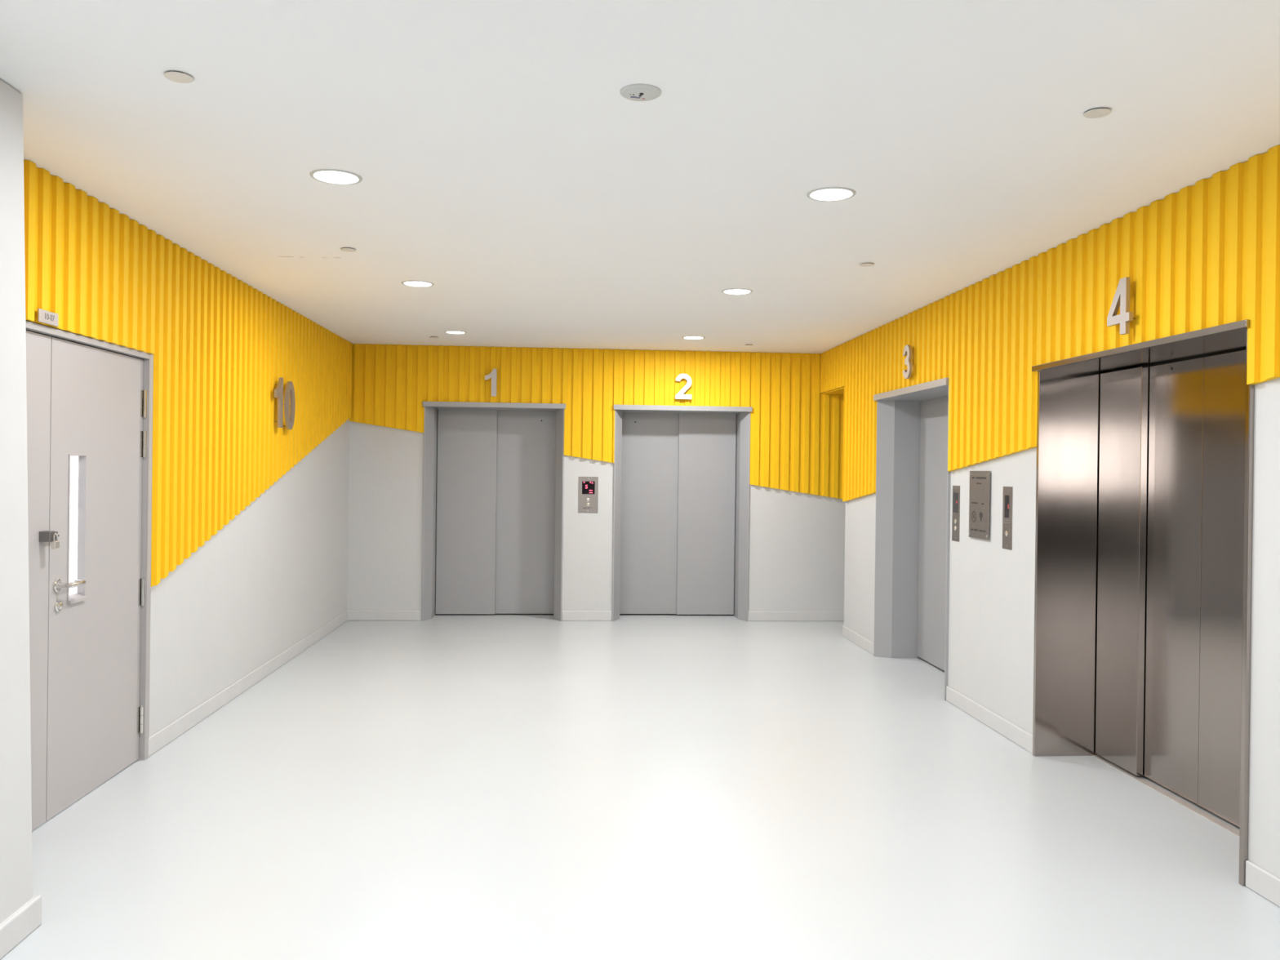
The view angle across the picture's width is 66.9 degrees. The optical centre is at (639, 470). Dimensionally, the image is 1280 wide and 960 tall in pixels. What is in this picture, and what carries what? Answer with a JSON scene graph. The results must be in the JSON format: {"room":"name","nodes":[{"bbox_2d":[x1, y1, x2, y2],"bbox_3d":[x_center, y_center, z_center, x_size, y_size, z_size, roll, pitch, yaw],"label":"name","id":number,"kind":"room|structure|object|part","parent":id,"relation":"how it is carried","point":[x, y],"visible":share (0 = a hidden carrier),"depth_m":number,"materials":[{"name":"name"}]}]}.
{"room":"lobby","nodes":[
{"label":"lobby","id":0,"kind":"room"},
{"bbox_2d":[0,79,32,923],"bbox_3d":[-3.153,0.125,2.007,2.594,2.662,2.046,1,0,-4],"label":"wall","id":1,"kind":"structure","parent":0,"point":[15,789],"depth_m":3.00,"materials":[{"name":"grey paint"}]},
{"bbox_2d":[149,417,349,737],"bbox_3d":[-2.668,0.122,6.077,0.200,2.662,6.497,1,0,-4],"label":"wall","id":2,"kind":"structure","parent":0,"point":[276,574],"depth_m":6.59,"materials":[{"name":"grey paint"}]},
{"bbox_2d":[25,320,153,830],"bbox_3d":[-2.482,0.435,4.310,0.176,2.048,1.223,1,0,-4],"label":"door","id":3,"kind":"structure","parent":2,"relation":"in","point":[90,400],"depth_m":4.32,"materials":[{"name":"grey paint"}]},
{"bbox_2d":[51,533,59,549],"bbox_3d":[-2.385,0.288,3.958,0.018,0.066,0.036,1,0,-4],"label":"padlock","id":4,"kind":"object","parent":3,"relation":"hanging from","point":[55,544],"visible":1,"depth_m":3.95,"materials":[{"name":"silver metal"}]},
{"bbox_3d":[-2.416,0.483,4.120,0.070,0.058,0.156,1,0,-4],"label":"handle","id":5,"kind":"part","parent":3,"relation":"part of","materials":[{"name":"metal"}]},
{"bbox_3d":[-2.489,0.252,4.229,0.006,0.637,0.144,1,0,-4],"label":"glass","id":6,"kind":"part","parent":3,"relation":"part of","materials":[{"name":"grey glass"}]},
{"bbox_3d":[-2.472,0.252,4.230,0.057,0.645,0.152,1,0,-4],"label":"vision frame","id":7,"kind":"part","parent":3,"relation":"part of","materials":[{"name":"grey paint"}]},
{"bbox_2d":[0,610,348,959],"bbox_3d":[-2.300,1.411,5.205,0.445,0.097,8.297,1,0,-4],"label":"baseboard","id":8,"kind":"structure","parent":2,"relation":"attached to","point":[169,733],"depth_m":5.45,"materials":[{"name":"grey paint"}]},
{"bbox_2d":[23,160,351,586],"bbox_3d":[-2.554,-0.309,6.174,0.030,1.795,6.256,1,0,-4],"label":"cladding","id":9,"kind":"object","parent":2,"relation":"attached to","point":[220,346],"visible":0.94,"depth_m":5.34,"materials":[{"name":"yellow paint"}]},
{"bbox_2d":[37,308,58,326],"bbox_3d":[-2.371,-0.613,3.888,0.007,0.052,0.146,1,0,-4],"label":"number plate","id":10,"kind":"object","parent":9,"relation":"attached to","point":[46,317],"visible":1,"depth_m":3.88,"materials":[{"name":"plastic"}]},
{"bbox_2d":[274,377,283,427],"bbox_3d":[-2.570,-0.482,6.836,0.068,0.355,0.151,1,0,-4],"label":"number","id":11,"kind":"object","parent":9,"relation":"attached to","point":[278,391],"depth_m":6.85,"materials":[{"name":"metal"}]},
{"bbox_2d":[283,381,295,430],"bbox_3d":[-2.589,-0.477,7.108,0.068,0.357,0.216,1,0,-4],"label":"number","id":12,"kind":"object","parent":9,"relation":"attached to","point":[289,391],"depth_m":7.08,"materials":[{"name":"metal"}]},
{"bbox_2d":[346,421,845,611],"bbox_3d":[0.246,0.150,9.789,6.534,2.662,0.500,1,0,-4],"label":"wall","id":13,"kind":"structure","parent":0,"point":[797,540],"depth_m":9.48,"materials":[{"name":"grey paint"}]},
{"bbox_2d":[422,401,565,621],"bbox_3d":[-1.431,0.403,9.629,1.376,2.123,0.506,1,0,-4],"label":"elevator","id":14,"kind":"object","parent":13,"relation":"attached to","point":[493,486],"visible":0.96,"depth_m":9.72,"materials":[{"name":"grey paint"}]},
{"bbox_3d":[-1.733,0.412,9.728,0.589,2.059,0.034,1,0,-4],"label":"door panel","id":15,"kind":"part","parent":14,"relation":"part of","materials":[{"name":"grey paint"}]},
{"bbox_3d":[-1.454,1.460,9.774,1.190,0.008,0.089,1,0,-4],"label":"sill","id":16,"kind":"part","parent":14,"relation":"part of","materials":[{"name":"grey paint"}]},
{"bbox_3d":[-1.157,0.419,9.805,0.611,2.059,0.034,1,0,-4],"label":"door panel","id":17,"kind":"part","parent":14,"relation":"part of","materials":[{"name":"grey paint"}]},
{"bbox_2d":[577,476,598,512],"bbox_3d":[-0.498,0.239,9.480,0.193,0.354,0.013,1,0,-4],"label":"panel","id":18,"kind":"object","parent":13,"relation":"attached to","point":[588,494],"visible":1,"depth_m":9.48,"materials":[{"name":"metal"}]},
{"bbox_2d":[347,610,844,621],"bbox_3d":[0.273,1.434,9.537,6.184,0.097,0.013,1,0,-4],"label":"baseboard","id":19,"kind":"structure","parent":13,"relation":"attached to","point":[566,615],"depth_m":9.48,"materials":[{"name":"grey paint"}]},
{"bbox_2d":[349,343,844,498],"bbox_3d":[-0.028,-0.410,9.501,5.533,1.545,0.030,1,0,-4],"label":"cladding","id":20,"kind":"object","parent":13,"relation":"attached to","point":[797,429],"visible":0.87,"depth_m":9.48,"materials":[{"name":"yellow paint"}]},
{"bbox_2d":[484,368,497,395],"bbox_3d":[-1.434,-0.850,9.373,0.113,0.266,0.068,1,0,-4],"label":"number","id":21,"kind":"object","parent":20,"relation":"attached to","point":[493,375],"depth_m":9.34,"materials":[{"name":"metal"}]},
{"bbox_2d":[675,373,692,399],"bbox_3d":[0.432,-0.822,9.504,0.162,0.250,0.068,1,0,-4],"label":"number","id":22,"kind":"object","parent":20,"relation":"attached to","point":[679,395],"depth_m":9.47,"materials":[{"name":"metal"}]},
{"bbox_2d":[612,404,752,621],"bbox_3d":[0.403,0.426,9.758,1.370,2.123,0.506,1,0,-4],"label":"elevator","id":23,"kind":"object","parent":13,"relation":"attached to","point":[681,505],"visible":0.97,"depth_m":9.88,"materials":[{"name":"grey paint"}]},
{"bbox_3d":[0.108,0.435,9.894,0.608,2.059,0.034,1,0,-4],"label":"door panel","id":24,"kind":"part","parent":23,"relation":"part of","materials":[{"name":"grey paint"}]},
{"bbox_3d":[0.380,1.483,9.903,1.184,0.008,0.089,1,0,-4],"label":"sill","id":25,"kind":"part","parent":23,"relation":"part of","materials":[{"name":"grey paint"}]},
{"bbox_3d":[0.686,0.442,9.898,0.586,2.059,0.034,1,0,-4],"label":"door panel","id":26,"kind":"part","parent":23,"relation":"part of","materials":[{"name":"grey paint"}]},
{"bbox_2d":[0,0,1279,353],"bbox_3d":[-0.196,-1.243,1.585,8.800,0.151,16.797,1,0,-4],"label":"ceiling","id":27,"kind":"structure","parent":0,"point":[500,157],"depth_m":3.43,"materials":[{"name":"white paint"}]},
{"bbox_2d":[164,71,193,83],"bbox_3d":[-1.382,-1.181,2.909,0.081,0.009,0.081,1,0,-4],"label":"sprinkler cover","id":28,"kind":"object","parent":27,"relation":"attached to","point":[177,77],"visible":1,"depth_m":2.90,"materials":[{"name":"metal"}]},
{"bbox_2d":[309,168,362,184],"bbox_3d":[-1.223,-1.181,3.910,0.204,0.010,0.204,1,0,-4],"label":"recessed light","id":29,"kind":"object","parent":27,"relation":"in","point":[335,176],"visible":1,"depth_m":3.89,"materials":[{"name":"white plastic"}]},
{"bbox_2d":[314,171,358,183],"bbox_3d":[-1.223,-1.180,3.910,0.170,0.008,0.170,1,0,-4],"label":"diffuser","id":30,"kind":"object","parent":29,"relation":"attached to","point":[330,177],"depth_m":3.89,"materials":[{"name":"white plastic"}]},
{"bbox_2d":[340,247,355,252],"bbox_3d":[-1.566,-1.189,5.216,0.081,0.009,0.081,1,0,-4],"label":"sprinkler cover","id":31,"kind":"object","parent":27,"relation":"attached to","point":[344,249],"visible":1,"depth_m":5.21,"materials":[{"name":"metal"}]},
{"bbox_2d":[401,280,434,287],"bbox_3d":[-1.412,-1.188,6.183,0.204,0.010,0.204,1,0,-4],"label":"recessed light","id":32,"kind":"object","parent":27,"relation":"in","point":[411,282],"visible":1,"depth_m":6.15,"materials":[{"name":"white plastic"}]},
{"bbox_2d":[404,281,431,286],"bbox_3d":[-1.412,-1.187,6.183,0.170,0.008,0.170,1,0,-4],"label":"diffuser","id":33,"kind":"object","parent":32,"relation":"attached to","point":[407,283],"depth_m":6.16,"materials":[{"name":"white plastic"}]},
{"bbox_2d":[444,330,466,333],"bbox_3d":[-1.594,-1.198,8.413,0.190,0.005,0.190,1,0,-4],"label":"recessed light","id":34,"kind":"object","parent":27,"relation":"in","point":[446,331],"visible":1,"depth_m":8.42,"materials":[{"name":"white plastic"}]},
{"bbox_2d":[446,331,464,333],"bbox_3d":[-1.594,-1.199,8.413,0.156,0.001,0.156,1,0,-4],"label":"diffuser","id":35,"kind":"object","parent":34,"relation":"attached to","point":[455,332],"depth_m":8.43,"materials":[{"name":"white plastic"}]},
{"bbox_2d":[619,83,661,101],"bbox_3d":[0.005,-1.162,2.990,0.128,0.014,0.128,1,0,-4],"label":"smoke detector","id":36,"kind":"object","parent":27,"relation":"in","point":[637,91],"visible":1,"depth_m":2.97,"materials":[{"name":"white plastic"}]},
{"bbox_2d":[682,335,705,339],"bbox_3d":[0.481,-1.170,8.558,0.204,0.010,0.204,1,0,-4],"label":"recessed light","id":37,"kind":"object","parent":27,"relation":"in","point":[690,337],"visible":1,"depth_m":8.51,"materials":[{"name":"white plastic"}]},
{"bbox_2d":[684,336,702,339],"bbox_3d":[0.481,-1.169,8.558,0.170,0.008,0.170,1,0,-4],"label":"diffuser","id":38,"kind":"object","parent":37,"relation":"attached to","point":[685,337],"depth_m":8.52,"materials":[{"name":"white plastic"}]},
{"bbox_2d":[721,288,752,294],"bbox_3d":[0.638,-1.163,6.315,0.204,0.010,0.204,1,0,-4],"label":"recessed light","id":39,"kind":"object","parent":27,"relation":"in","point":[732,291],"visible":1,"depth_m":6.29,"materials":[{"name":"white plastic"}]},
{"bbox_2d":[724,289,750,294],"bbox_3d":[0.638,-1.162,6.315,0.170,0.008,0.170,1,0,-4],"label":"diffuser","id":40,"kind":"object","parent":39,"relation":"attached to","point":[726,291],"depth_m":6.30,"materials":[{"name":"white plastic"}]},
{"bbox_2d":[806,186,856,201],"bbox_3d":[0.806,-1.156,4.067,0.204,0.010,0.204,1,0,-4],"label":"recessed light","id":41,"kind":"object","parent":27,"relation":"in","point":[826,193],"visible":1,"depth_m":4.04,"materials":[{"name":"white plastic"}]},
{"bbox_2d":[810,188,851,200],"bbox_3d":[0.806,-1.155,4.067,0.170,0.008,0.170,1,0,-4],"label":"diffuser","id":42,"kind":"object","parent":41,"relation":"attached to","point":[818,194],"depth_m":4.05,"materials":[{"name":"white plastic"}]},
{"bbox_2d":[859,262,874,266],"bbox_3d":[1.277,-1.154,5.431,0.081,0.009,0.081,1,0,-4],"label":"sprinkler cover","id":43,"kind":"object","parent":27,"relation":"attached to","point":[864,264],"visible":1,"depth_m":5.42,"materials":[{"name":"metal"}]},
{"bbox_2d":[1083,107,1111,118],"bbox_3d":[1.469,-1.146,3.106,0.081,0.009,0.081,1,0,-4],"label":"sprinkler cover","id":44,"kind":"object","parent":27,"relation":"attached to","point":[1100,112],"visible":1,"depth_m":3.10,"materials":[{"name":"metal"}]},
{"bbox_2d":[0,615,1279,959],"bbox_3d":[-0.231,1.569,1.591,8.800,0.150,16.797,1,0,-4],"label":"floor","id":45,"kind":"structure","parent":0,"point":[439,787],"depth_m":4.06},
{"bbox_2d":[825,377,1279,878],"bbox_3d":[2.623,0.198,1.687,0.500,2.662,15.997,1,0,-4],"label":"wall","id":46,"kind":"structure","parent":0,"point":[992,587],"depth_m":5.37,"materials":[{"name":"grey paint"}]},
{"bbox_2d":[822,386,844,394],"bbox_3d":[2.100,-0.758,9.219,0.489,0.012,0.830,1,0,-4],"label":"trim","id":47,"kind":"structure","parent":46,"relation":"attached to","point":[838,391],"depth_m":9.36,"materials":[{"name":"yellow paint"}]},
{"bbox_2d":[873,377,951,700],"bbox_3d":[2.194,0.454,7.123,0.506,2.123,1.526,1,0,-4],"label":"elevator","id":48,"kind":"object","parent":46,"relation":"attached to","point":[913,478],"visible":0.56,"depth_m":7.79,"materials":[{"name":"grey paint"}]},
{"bbox_3d":[2.324,1.513,7.135,0.089,0.008,1.340,1,0,-4],"label":"sill","id":49,"kind":"part","parent":48,"relation":"part of","materials":[{"name":"grey paint"}]},
{"bbox_3d":[2.290,0.467,7.462,0.034,2.059,0.664,1,0,-4],"label":"door panel","id":50,"kind":"part","parent":48,"relation":"part of","materials":[{"name":"grey paint"}]},
{"bbox_2d":[951,485,959,542],"bbox_3d":[2.043,0.278,6.260,0.013,0.358,0.115,1,0,-4],"label":"panel","id":51,"kind":"object","parent":46,"relation":"attached to","point":[956,489],"visible":1,"depth_m":6.25,"materials":[{"name":"metal"}]},
{"bbox_2d":[968,471,991,540],"bbox_3d":[2.067,0.209,5.886,0.018,0.412,0.290,1,0,-4],"label":"plate","id":52,"kind":"object","parent":46,"relation":"attached to","point":[980,481],"visible":1,"depth_m":5.88,"materials":[{"name":"metal"}]},
{"bbox_2d":[1002,486,1013,550],"bbox_3d":[2.095,0.270,5.523,0.013,0.357,0.117,1,0,-4],"label":"panel","id":53,"kind":"object","parent":46,"relation":"attached to","point":[1007,491],"visible":1,"depth_m":5.51,"materials":[{"name":"metal"}]},
{"bbox_2d":[820,145,1279,501],"bbox_3d":[2.229,-0.422,3.597,0.030,1.438,12.066,1,0,-4],"label":"cladding","id":54,"kind":"object","parent":46,"relation":"attached to","point":[1206,254],"visible":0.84,"depth_m":4.80,"materials":[{"name":"yellow paint"}]},
{"bbox_2d":[902,344,911,378],"bbox_3d":[1.966,-0.786,7.011,0.068,0.245,0.144,1,0,-4],"label":"number","id":55,"kind":"object","parent":54,"relation":"attached to","point":[907,352],"depth_m":6.98,"materials":[{"name":"metal"}]},
{"bbox_2d":[1106,276,1135,334],"bbox_3d":[2.156,-0.722,4.295,0.068,0.246,0.173,1,0,-4],"label":"number","id":56,"kind":"object","parent":54,"relation":"attached to","point":[1122,296],"depth_m":4.26,"materials":[{"name":"metal"}]},
{"bbox_2d":[842,625,1279,906],"bbox_3d":[2.630,1.482,1.268,0.513,0.097,15.152,1,0,-4],"label":"baseboard","id":57,"kind":"structure","parent":46,"relation":"attached to","point":[1261,882],"depth_m":5.44,"materials":[{"name":"grey paint"}]},
{"bbox_2d":[1031,319,1254,885],"bbox_3d":[2.388,0.487,4.361,0.506,2.074,1.644,1,0,-4],"label":"elevator","id":58,"kind":"object","parent":46,"relation":"attached to","point":[1144,531],"visible":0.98,"depth_m":4.71,"materials":[{"name":"silver metal"}]},
{"bbox_3d":[2.466,0.497,4.959,0.034,2.016,0.375,1,0,-4],"label":"door panel","id":59,"kind":"part","parent":58,"relation":"part of","materials":[{"name":"silver metal"}]},
{"bbox_3d":[2.490,1.522,4.371,0.044,0.008,1.574,1,0,-4],"label":"sill","id":60,"kind":"part","parent":58,"relation":"part of","materials":[{"name":"metal"}]},
{"bbox_3d":[2.556,0.499,4.191,0.036,2.016,1.210,1,0,-4],"label":"door panel","id":61,"kind":"part","parent":58,"relation":"part of","materials":[{"name":"silver metal"}]}
]}

